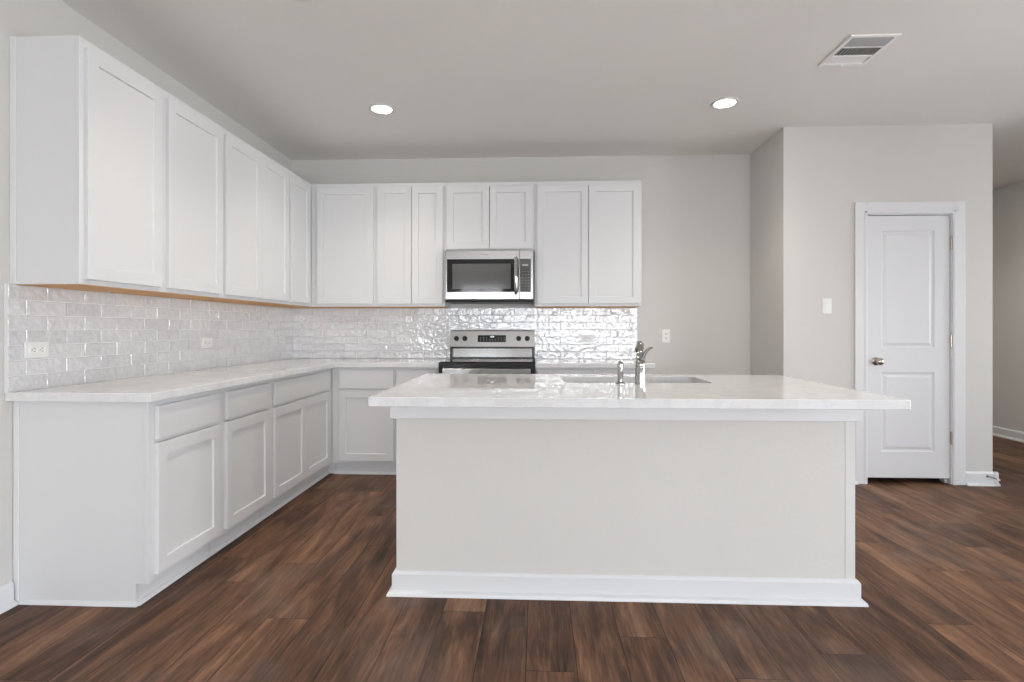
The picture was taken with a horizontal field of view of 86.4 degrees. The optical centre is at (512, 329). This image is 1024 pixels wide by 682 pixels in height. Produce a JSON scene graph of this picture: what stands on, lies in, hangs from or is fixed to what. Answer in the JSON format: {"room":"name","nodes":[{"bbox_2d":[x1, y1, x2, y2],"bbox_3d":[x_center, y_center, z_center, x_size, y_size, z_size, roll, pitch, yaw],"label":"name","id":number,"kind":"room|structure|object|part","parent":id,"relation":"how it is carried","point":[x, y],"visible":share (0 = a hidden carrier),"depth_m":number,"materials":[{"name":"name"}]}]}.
{"room":"kitchen","nodes":[
{"label":"kitchen","id":0,"kind":"room"},
{"bbox_2d":[0,0,291,585],"bbox_3d":[-2.334,-0.188,-0.366,0.120,2.743,11.064,0,0,3],"label":"wall","id":1,"kind":"structure","parent":0,"point":[18,18],"depth_m":2.35,"materials":[{"name":"paint"}]},
{"bbox_2d":[0,581,17,613],"bbox_3d":[-2.319,1.133,-1.779,0.033,0.102,8.243,0,0,3],"label":"baseboard","id":2,"kind":"structure","parent":1,"relation":"attached to","point":[7,601],"depth_m":2.31,"materials":[{"name":"white wood"}]},
{"bbox_2d":[10,35,161,291],"bbox_3d":[-1.982,-0.723,2.589,0.324,1.063,0.526,0,0,3],"label":"upper cabinet","id":3,"kind":"object","parent":1,"relation":"attached to","point":[86,126],"visible":1,"depth_m":2.34,"materials":[{"name":"white wood"}]},
{"bbox_3d":[-2.142,-0.724,2.336,0.027,1.061,0.006,0,0,3],"label":"scribe moulding","id":4,"kind":"part","parent":3,"relation":"part of","materials":[{"name":"white wood"}]},
{"bbox_3d":[-1.989,-0.202,2.592,0.295,0.022,0.487,0,0,3],"label":"panel","id":5,"kind":"part","parent":3,"relation":"part of","materials":[{"name":"brown wood"}]},
{"bbox_3d":[-1.849,-0.724,2.586,0.019,1.061,0.519,0,0,3],"label":"frame","id":6,"kind":"part","parent":3,"relation":"part of","materials":[{"name":"white wood"}]},
{"bbox_3d":[-1.830,-0.717,2.583,0.019,1.003,0.464,0,0,3],"label":"door","id":7,"kind":"part","parent":3,"relation":"part of","materials":[{"name":"white wood"}]},
{"bbox_2d":[4,283,292,392],"bbox_3d":[-2.092,0.038,3.668,0.010,0.463,2.722,0,0,3],"label":"tile backsplash","id":8,"kind":"structure","parent":1,"relation":"attached to","point":[92,336],"depth_m":2.97,"materials":[{"name":"tile"}]},
{"bbox_3d":[-2.151,0.038,2.313,0.010,0.463,0.010,0,0,3],"label":"edge trim","id":9,"kind":"part","parent":8,"relation":"part of","materials":[{"name":"white tile"}]},
{"bbox_2d":[24,342,48,357],"bbox_3d":[-2.137,0.093,2.448,0.010,0.070,0.117,0,0,3],"label":"power outlet","id":10,"kind":"object","parent":8,"relation":"attached to","point":[31,349],"visible":1,"depth_m":2.44,"materials":[{"name":"white plastic"}]},
{"bbox_2d":[30,346,37,353],"bbox_3d":[-2.135,0.093,2.428,0.005,0.032,0.033,0,0,3],"label":"receptacle","id":11,"kind":"object","parent":10,"relation":"attached to","point":[33,349],"depth_m":2.43,"materials":[{"name":"white plastic"}]},
{"bbox_2d":[38,346,44,352],"bbox_3d":[-2.133,0.093,2.467,0.005,0.032,0.033,0,0,3],"label":"receptacle","id":12,"kind":"object","parent":10,"relation":"attached to","point":[41,349],"depth_m":2.47,"materials":[{"name":"white plastic"}]},
{"bbox_2d":[202,338,212,347],"bbox_3d":[-2.081,0.094,3.715,0.010,0.070,0.117,0,0,3],"label":"power outlet","id":13,"kind":"object","parent":8,"relation":"attached to","point":[206,342],"visible":1,"depth_m":3.71,"materials":[{"name":"white plastic"}]},
{"bbox_2d":[110,89,222,297],"bbox_3d":[-1.958,-0.723,3.116,0.322,1.063,0.529,0,0,3],"label":"upper cabinet","id":14,"kind":"object","parent":1,"relation":"attached to","point":[192,143],"visible":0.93,"depth_m":3.06,"materials":[{"name":"white wood"}]},
{"bbox_3d":[-1.966,-0.202,3.117,0.295,0.022,0.497,0,0,3],"label":"panel","id":15,"kind":"part","parent":14,"relation":"part of","materials":[{"name":"brown wood"}]},
{"bbox_3d":[-1.826,-0.724,3.111,0.019,1.061,0.529,0,0,3],"label":"frame","id":16,"kind":"part","parent":14,"relation":"part of","materials":[{"name":"white wood"}]},
{"bbox_3d":[-1.807,-0.717,3.114,0.019,1.003,0.493,0,0,3],"label":"door","id":17,"kind":"part","parent":14,"relation":"part of","materials":[{"name":"white wood"}]},
{"bbox_2d":[177,127,288,304],"bbox_3d":[-1.927,-0.723,3.829,0.322,1.063,0.896,0,0,3],"label":"upper cabinet","id":18,"kind":"object","parent":1,"relation":"attached to","point":[255,186],"visible":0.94,"depth_m":3.74,"materials":[{"name":"white wood"}]},
{"bbox_3d":[-1.935,-0.202,3.830,0.295,0.022,0.864,0,0,3],"label":"panel","id":19,"kind":"part","parent":18,"relation":"part of","materials":[{"name":"brown wood"}]},
{"bbox_3d":[-1.785,-0.717,3.619,0.019,1.003,0.438,0,0,3],"label":"door","id":20,"kind":"part","parent":18,"relation":"part of","materials":[{"name":"white wood"}]},
{"bbox_3d":[-1.795,-0.724,3.824,0.019,1.061,0.896,0,0,3],"label":"frame","id":21,"kind":"part","parent":18,"relation":"part of","materials":[{"name":"white wood"}]},
{"bbox_3d":[-1.766,-0.717,4.046,0.019,1.003,0.409,0,0,3],"label":"door","id":22,"kind":"part","parent":18,"relation":"part of","materials":[{"name":"white wood"}]},
{"bbox_2d":[259,169,317,307],"bbox_3d":[-1.891,-0.723,4.653,0.322,1.063,0.751,0,0,3],"label":"upper cabinet","id":23,"kind":"object","parent":1,"relation":"attached to","point":[299,189],"visible":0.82,"depth_m":4.46,"materials":[{"name":"white wood"}]},
{"bbox_3d":[-1.899,-0.202,4.653,0.295,0.022,0.719,0,0,3],"label":"panel","id":24,"kind":"part","parent":23,"relation":"part of","materials":[{"name":"brown wood"}]},
{"bbox_3d":[-1.759,-0.724,4.647,0.019,1.061,0.751,0,0,3],"label":"frame","id":25,"kind":"part","parent":23,"relation":"part of","materials":[{"name":"white wood"}]},
{"bbox_3d":[-1.747,-0.717,4.481,0.019,1.003,0.350,0,0,3],"label":"door","id":26,"kind":"part","parent":23,"relation":"part of","materials":[{"name":"white wood"}]},
{"bbox_2d":[0,436,1023,681],"bbox_3d":[1.489,1.234,1.436,7.601,0.100,15.240,0,0,3],"label":"floor","id":27,"kind":"structure","parent":0,"point":[300,595],"depth_m":2.20,"materials":[{"name":"brown wood"}]},
{"bbox_2d":[13,389,220,606],"bbox_3d":[-1.834,0.746,2.595,0.618,0.876,0.533,0,0,3],"label":"base cabinet","id":28,"kind":"object","parent":27,"relation":"on","point":[114,503],"visible":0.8,"depth_m":2.35,"materials":[{"name":"white wood"}]},
{"bbox_3d":[-2.141,0.746,2.350,0.023,0.876,0.006,0,0,3],"label":"scribe moulding","id":29,"kind":"part","parent":28,"relation":"part of","materials":[{"name":"white wood"}]},
{"bbox_3d":[-1.877,1.175,2.336,0.552,0.018,0.012,0,0,3],"label":"shoe moulding","id":30,"kind":"part","parent":28,"relation":"part of","materials":[{"name":"white wood"}]},
{"bbox_3d":[-1.565,0.698,2.326,0.019,0.781,0.004,0,0,3],"label":"corner trim","id":31,"kind":"part","parent":28,"relation":"part of","materials":[{"name":"white wood"}]},
{"bbox_3d":[-1.554,0.698,2.588,0.019,0.781,0.521,0,0,3],"label":"frame","id":32,"kind":"part","parent":28,"relation":"part of","materials":[{"name":"white wood"}]},
{"bbox_3d":[-1.534,0.405,2.594,0.019,0.147,0.465,0,0,3],"label":"drawer","id":33,"kind":"part","parent":28,"relation":"part of","materials":[{"name":"white wood"}]},
{"bbox_3d":[-1.534,0.778,2.594,0.019,0.568,0.465,0,0,3],"label":"door","id":34,"kind":"part","parent":28,"relation":"part of","materials":[{"name":"white wood"}]},
{"bbox_2d":[209,380,269,554],"bbox_3d":[-1.810,0.746,3.123,0.618,0.876,0.523,0,0,3],"label":"base cabinet","id":35,"kind":"object","parent":27,"relation":"on","point":[244,422],"visible":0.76,"depth_m":3.07,"materials":[{"name":"white wood"}]},
{"bbox_3d":[-1.511,0.405,3.119,0.019,0.147,0.465,0,0,3],"label":"drawer","id":36,"kind":"part","parent":35,"relation":"part of","materials":[{"name":"white wood"}]},
{"bbox_3d":[-1.511,0.778,3.119,0.019,0.568,0.465,0,0,3],"label":"door","id":37,"kind":"part","parent":35,"relation":"part of","materials":[{"name":"white wood"}]},
{"bbox_2d":[260,369,329,519],"bbox_3d":[-1.778,0.746,3.875,0.618,0.876,0.981,0,0,3],"label":"base cabinet","id":38,"kind":"object","parent":27,"relation":"on","point":[299,408],"visible":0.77,"depth_m":3.75,"materials":[{"name":"white wood"}]},
{"bbox_2d":[5,358,446,401],"bbox_3d":[-1.359,0.289,3.642,1.476,0.038,2.727,0,0,3],"label":"countertop","id":39,"kind":"structure","parent":38,"relation":"on","point":[151,388],"depth_m":2.86,"materials":[{"name":"stone"}]},
{"bbox_3d":[-1.488,0.778,3.644,0.019,0.568,0.448,0,0,3],"label":"door","id":40,"kind":"part","parent":38,"relation":"part of","materials":[{"name":"white wood"}]},
{"bbox_3d":[-1.478,0.405,3.873,0.019,0.147,0.906,0,0,3],"label":"drawer","id":41,"kind":"part","parent":38,"relation":"part of","materials":[{"name":"white wood"}]},
{"bbox_3d":[-1.468,0.778,4.099,0.019,0.568,0.454,0,0,3],"label":"door","id":42,"kind":"part","parent":38,"relation":"part of","materials":[{"name":"white wood"}]},
{"bbox_2d":[322,368,334,476],"bbox_3d":[-1.751,0.746,4.694,0.600,0.876,0.656,0,0,3],"label":"base cabinet","id":43,"kind":"object","parent":27,"relation":"on","point":[329,469],"visible":0.07,"depth_m":4.40,"materials":[{"name":"white wood"}]},
{"bbox_3d":[-1.462,0.698,4.682,0.019,0.781,0.656,0,0,3],"label":"frame","id":44,"kind":"part","parent":43,"relation":"part of","materials":[{"name":"white wood"}]},
{"bbox_2d":[332,367,395,474],"bbox_3d":[-1.191,0.746,4.690,0.518,0.876,0.618,0,0,3],"label":"base cabinet","id":45,"kind":"object","parent":27,"relation":"on","point":[363,436],"visible":0.81,"depth_m":4.39,"materials":[{"name":"white wood"}]},
{"bbox_3d":[-1.179,0.405,4.390,0.445,0.147,0.019,0,0,3],"label":"drawer","id":46,"kind":"part","parent":45,"relation":"part of","materials":[{"name":"white wood"}]},
{"bbox_3d":[-1.179,0.778,4.390,0.445,0.568,0.019,0,0,3],"label":"door","id":47,"kind":"part","parent":45,"relation":"part of","materials":[{"name":"white wood"}]},
{"bbox_2d":[396,368,438,385],"bbox_3d":[-0.755,0.746,4.671,0.352,0.876,0.618,0,0,3],"label":"base cabinet","id":48,"kind":"object","parent":27,"relation":"on","point":[403,375],"visible":0.15,"depth_m":4.37,"materials":[{"name":"white wood"}]},
{"bbox_2d":[439,330,534,373],"bbox_3d":[-0.195,0.598,4.583,0.756,1.172,0.707,0,0,3],"label":"range","id":49,"kind":"object","parent":27,"relation":"on","point":[471,351],"visible":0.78,"depth_m":4.83,"materials":[{"name":"silver metal"}]},
{"bbox_2d":[439,367,534,373],"bbox_3d":[-0.195,0.726,4.583,0.756,0.855,0.707,0,0,3],"label":"oven","id":50,"kind":"object","parent":49,"relation":"in","point":[442,370],"depth_m":4.29,"materials":[{"name":"metal"}]},
{"bbox_2d":[439,358,534,367],"bbox_3d":[-0.194,0.281,4.604,0.756,0.045,0.625,0,0,3],"label":"cooktop","id":51,"kind":"object","parent":49,"relation":"in","point":[452,362],"depth_m":4.30,"materials":[{"name":"glass"}]},
{"bbox_3d":[-0.182,0.210,4.884,0.712,0.077,0.015,0,0,3],"label":"backguard panel","id":52,"kind":"part","parent":49,"relation":"part of","materials":[{"name":"metal"}]},
{"bbox_2d":[535,368,651,373],"bbox_3d":[0.655,0.746,4.609,0.926,0.876,0.618,0,0,3],"label":"base cabinet","id":53,"kind":"object","parent":27,"relation":"on","point":[537,370],"visible":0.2,"depth_m":4.31,"materials":[{"name":"white wood"}]},
{"bbox_3d":[0.415,0.405,4.320,0.439,0.147,0.019,0,0,3],"label":"drawer","id":54,"kind":"part","parent":53,"relation":"part of","materials":[{"name":"white wood"}]},
{"bbox_2d":[535,359,654,367],"bbox_3d":[0.659,0.289,4.602,0.937,0.038,0.634,0,0,3],"label":"countertop","id":55,"kind":"structure","parent":53,"relation":"on","point":[539,363],"depth_m":4.30,"materials":[{"name":"stone"}]},
{"bbox_3d":[0.858,0.405,4.301,0.441,0.147,0.019,0,0,3],"label":"drawer","id":56,"kind":"part","parent":53,"relation":"part of","materials":[{"name":"white wood"}]},
{"bbox_2d":[386,407,868,606],"bbox_3d":[0.497,0.746,2.805,2.078,0.876,0.880,0,0,3],"label":"kitchen island","id":57,"kind":"object","parent":27,"relation":"on","point":[703,506],"visible":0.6,"depth_m":2.40,"materials":[{"name":"paint"}]},
{"bbox_3d":[-0.512,0.746,2.545,0.013,0.876,0.200,0,0,3],"label":"post","id":58,"kind":"part","parent":57,"relation":"part of","materials":[{"name":"paint"}]},
{"bbox_3d":[0.493,0.353,2.795,2.046,0.090,0.823,0,0,3],"label":"trim","id":59,"kind":"part","parent":57,"relation":"part of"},
{"bbox_3d":[0.495,1.133,2.765,2.078,0.102,0.801,0,0,3],"label":"baseboard","id":60,"kind":"part","parent":57,"relation":"part of","materials":[{"name":"white wood"}]},
{"bbox_2d":[368,374,910,409],"bbox_3d":[0.493,0.289,2.683,2.085,0.038,1.145,0,0,3],"label":"island countertop","id":61,"kind":"structure","parent":57,"relation":"on","point":[660,391],"depth_m":2.28,"materials":[{"name":"stone"}]},
{"bbox_2d":[615,361,624,383],"bbox_3d":[0.530,0.213,2.704,0.047,0.112,0.095,0,0,3],"label":"soap dispenser","id":62,"kind":"object","parent":61,"relation":"on","point":[620,363],"visible":1,"depth_m":2.67,"materials":[{"name":"silver metal"}]},
{"bbox_2d":[635,341,652,384],"bbox_3d":[0.642,0.165,2.744,0.084,0.209,0.215,0,0,3],"label":"kitchen faucet","id":63,"kind":"object","parent":61,"relation":"on","point":[640,370],"visible":1,"depth_m":2.65,"materials":[{"name":"silver metal"}]},
{"bbox_3d":[0.626,0.137,2.692,0.037,0.103,0.083,0,0,14],"label":"spout","id":64,"kind":"part","parent":63,"relation":"part of","materials":[{"name":"silver metal"}]},
{"bbox_3d":[0.646,0.124,2.660,0.069,0.078,0.038,0,0,3],"label":"lever","id":65,"kind":"part","parent":63,"relation":"part of","materials":[{"name":"metal"}]},
{"bbox_3d":[1.464,0.746,2.458,0.042,0.876,0.200,0,0,3],"label":"post","id":66,"kind":"part","parent":57,"relation":"part of","materials":[{"name":"paint"}]},
{"bbox_2d":[292,154,749,374],"bbox_3d":[0.102,-0.188,5.004,4.278,2.743,0.120,0,0,3],"label":"wall","id":67,"kind":"structure","parent":0,"point":[695,209],"depth_m":4.88,"materials":[{"name":"paint"}]},
{"bbox_2d":[311,184,381,307],"bbox_3d":[-1.457,-0.723,4.849,0.563,1.063,0.322,0,0,3],"label":"upper cabinet","id":68,"kind":"object","parent":67,"relation":"attached to","point":[343,216],"visible":0.95,"depth_m":4.70,"materials":[{"name":"white wood"}]},
{"bbox_3d":[-1.456,-0.202,4.857,0.531,0.022,0.295,0,0,3],"label":"panel","id":69,"kind":"part","parent":68,"relation":"part of","materials":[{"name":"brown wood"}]},
{"bbox_2d":[376,183,449,307],"bbox_3d":[-0.875,-0.723,4.824,0.599,1.063,0.322,0,0,3],"label":"upper cabinet","id":70,"kind":"object","parent":67,"relation":"attached to","point":[410,217],"visible":0.98,"depth_m":4.67,"materials":[{"name":"white wood"}]},
{"bbox_3d":[-1.016,-0.717,4.678,0.293,1.003,0.019,0,0,3],"label":"door","id":71,"kind":"part","parent":70,"relation":"part of","materials":[{"name":"white wood"}]},
{"bbox_3d":[-0.875,-0.202,4.831,0.567,0.022,0.295,0,0,3],"label":"panel","id":72,"kind":"part","parent":70,"relation":"part of","materials":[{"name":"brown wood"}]},
{"bbox_3d":[-0.731,-0.717,4.665,0.269,1.003,0.019,0,0,3],"label":"door","id":73,"kind":"part","parent":70,"relation":"part of","materials":[{"name":"white wood"}]},
{"bbox_2d":[292,308,637,358],"bbox_3d":[-0.456,0.038,4.963,3.166,0.463,0.010,0,0,3],"label":"tile backsplash","id":74,"kind":"structure","parent":67,"relation":"attached to","point":[317,332],"depth_m":4.97,"materials":[{"name":"tile"}]},
{"bbox_2d":[396,335,408,342],"bbox_3d":[-1.006,0.091,4.978,0.117,0.070,0.010,0,0,3],"label":"power outlet","id":75,"kind":"object","parent":74,"relation":"attached to","point":[399,338],"visible":1,"depth_m":4.98,"materials":[{"name":"white plastic"}]},
{"bbox_2d":[581,335,593,342],"bbox_3d":[0.669,0.086,4.905,0.117,0.070,0.010,0,0,3],"label":"power outlet","id":76,"kind":"object","parent":74,"relation":"attached to","point":[584,338],"visible":1,"depth_m":4.90,"materials":[{"name":"white plastic"}]},
{"bbox_3d":[1.121,0.038,4.894,0.008,0.463,0.010,0,0,3],"label":"edge trim","id":77,"kind":"part","parent":74,"relation":"part of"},
{"bbox_2d":[445,182,534,255],"bbox_3d":[-0.192,-0.959,4.794,0.766,0.590,0.322,0,0,3],"label":"upper cabinet","id":78,"kind":"object","parent":67,"relation":"attached to","point":[478,215],"visible":0.8,"depth_m":4.64,"materials":[{"name":"white wood"}]},
{"bbox_3d":[-0.382,-0.949,4.650,0.366,0.538,0.019,0,0,3],"label":"door","id":79,"kind":"part","parent":78,"relation":"part of","materials":[{"name":"white wood"}]},
{"bbox_2d":[445,250,533,303],"bbox_3d":[-0.191,-0.444,4.723,0.742,0.431,0.444,0,0,3],"label":"microwave oven","id":80,"kind":"object","parent":78,"relation":"attached to","point":[471,276],"visible":1,"depth_m":4.56,"materials":[{"name":"metal"}]},
{"bbox_3d":[0.115,-0.454,4.561,0.117,0.411,0.029,0,0,3],"label":"control panel","id":81,"kind":"part","parent":80,"relation":"part of","materials":[{"name":"metal"}]},
{"bbox_3d":[-0.015,-0.949,4.634,0.361,0.538,0.019,0,0,3],"label":"door","id":82,"kind":"part","parent":78,"relation":"part of","materials":[{"name":"white wood"}]},
{"bbox_2d":[535,180,640,307],"bbox_3d":[0.641,-0.723,4.757,0.901,1.063,0.322,0,0,3],"label":"upper cabinet","id":83,"kind":"object","parent":67,"relation":"attached to","point":[588,233],"visible":0.99,"depth_m":4.60,"materials":[{"name":"white wood"}]},
{"bbox_3d":[0.421,-0.717,4.615,0.430,1.003,0.019,0,0,3],"label":"door","id":84,"kind":"part","parent":83,"relation":"part of","materials":[{"name":"white wood"}]},
{"bbox_3d":[0.642,-0.202,4.765,0.869,0.022,0.295,0,0,3],"label":"panel","id":85,"kind":"part","parent":83,"relation":"part of","materials":[{"name":"brown wood"}]},
{"bbox_3d":[0.855,-0.717,4.596,0.430,1.003,0.019,0,0,3],"label":"door","id":86,"kind":"part","parent":83,"relation":"part of","materials":[{"name":"white wood"}]},
{"bbox_2d":[662,329,669,342],"bbox_3d":[1.374,0.062,4.884,0.070,0.117,0.010,0,0,3],"label":"power outlet","id":87,"kind":"object","parent":67,"relation":"attached to","point":[665,332],"visible":1,"depth_m":4.88,"materials":[{"name":"white plastic"}]},
{"bbox_2d":[61,0,1023,189],"bbox_3d":[1.489,-1.609,1.436,7.601,0.100,15.240,0,0,3],"label":"ceiling","id":88,"kind":"structure","parent":0,"point":[461,78],"depth_m":3.24,"materials":[{"name":"paint"}]},
{"bbox_2d":[293,0,311,1],"bbox_3d":[-0.996,-1.556,2.496,0.192,0.007,0.192,0,0,3],"label":"recessed light","id":89,"kind":"object","parent":88,"relation":"in","point":[293,0],"visible":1,"depth_m":2.58,"materials":[{"name":"white"}]},
{"bbox_2d":[368,103,395,114],"bbox_3d":[-0.927,-1.556,3.861,0.192,0.007,0.192,0,0,3],"label":"recessed light","id":90,"kind":"object","parent":88,"relation":"in","point":[378,108],"visible":1,"depth_m":3.85,"materials":[{"name":"white"}]},
{"bbox_2d":[710,97,739,108],"bbox_3d":[1.464,-1.556,3.759,0.192,0.007,0.192,0,0,3],"label":"recessed light","id":91,"kind":"object","parent":88,"relation":"in","point":[727,102],"visible":1,"depth_m":3.75,"materials":[{"name":"white"}]},
{"bbox_2d":[819,33,901,66],"bbox_3d":[1.929,-1.551,3.047,0.262,0.016,0.336,0,0,3],"label":"ceiling vent","id":92,"kind":"object","parent":88,"relation":"in","point":[859,49],"visible":1,"depth_m":3.04,"materials":[{"name":"white metal"}]},
{"bbox_2d":[750,133,776,374],"bbox_3d":[2.164,-0.188,4.587,0.120,2.743,0.534,0,0,3],"label":"wall","id":93,"kind":"structure","parent":0,"point":[763,161],"depth_m":4.55,"materials":[{"name":"paint"}]},
{"bbox_2d":[777,124,992,471],"bbox_3d":[2.866,-0.188,4.229,1.554,2.743,0.120,0,0,3],"label":"wall","id":94,"kind":"structure","parent":0,"point":[822,171],"depth_m":4.18,"materials":[{"name":"paint"}]},
{"bbox_2d":[822,298,831,313],"bbox_3d":[2.412,-0.176,4.183,0.070,0.117,0.012,0,0,3],"label":"light switch","id":95,"kind":"object","parent":94,"relation":"attached to","point":[826,303],"visible":1,"depth_m":4.18,"materials":[{"name":"white plastic"}]},
{"bbox_2d":[854,201,965,484],"bbox_3d":[3.026,0.107,4.188,0.815,2.154,0.187,0,0,3],"label":"door","id":96,"kind":"structure","parent":94,"relation":"in","point":[910,257],"depth_m":4.16,"materials":[{"name":"white wood"}]},
{"bbox_3d":[2.781,0.247,4.142,0.062,0.062,0.073,0,0,3],"label":"knob","id":97,"kind":"part","parent":96,"relation":"part of","materials":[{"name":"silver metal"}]},
{"bbox_2d":[855,471,1000,485],"bbox_3d":[2.966,1.133,6.505,1.620,0.102,4.743,0,0,3],"label":"baseboard","id":98,"kind":"structure","parent":94,"relation":"attached to","point":[973,478],"depth_m":4.12,"materials":[{"name":"white wood"}]},
{"bbox_2d":[993,181,1023,431],"bbox_3d":[5.228,-0.188,1.333,0.120,2.743,15.120,0,0,3],"label":"wall","id":99,"kind":"structure","parent":0,"point":[1008,201],"depth_m":5.89,"materials":[{"name":"paint"}]},
{"bbox_2d":[993,426,1023,442],"bbox_3d":[5.149,1.133,1.276,0.033,0.102,15.000,0,0,3],"label":"baseboard","id":100,"kind":"structure","parent":99,"relation":"attached to","point":[1010,434],"depth_m":5.88,"materials":[{"name":"white wood"}]}
]}

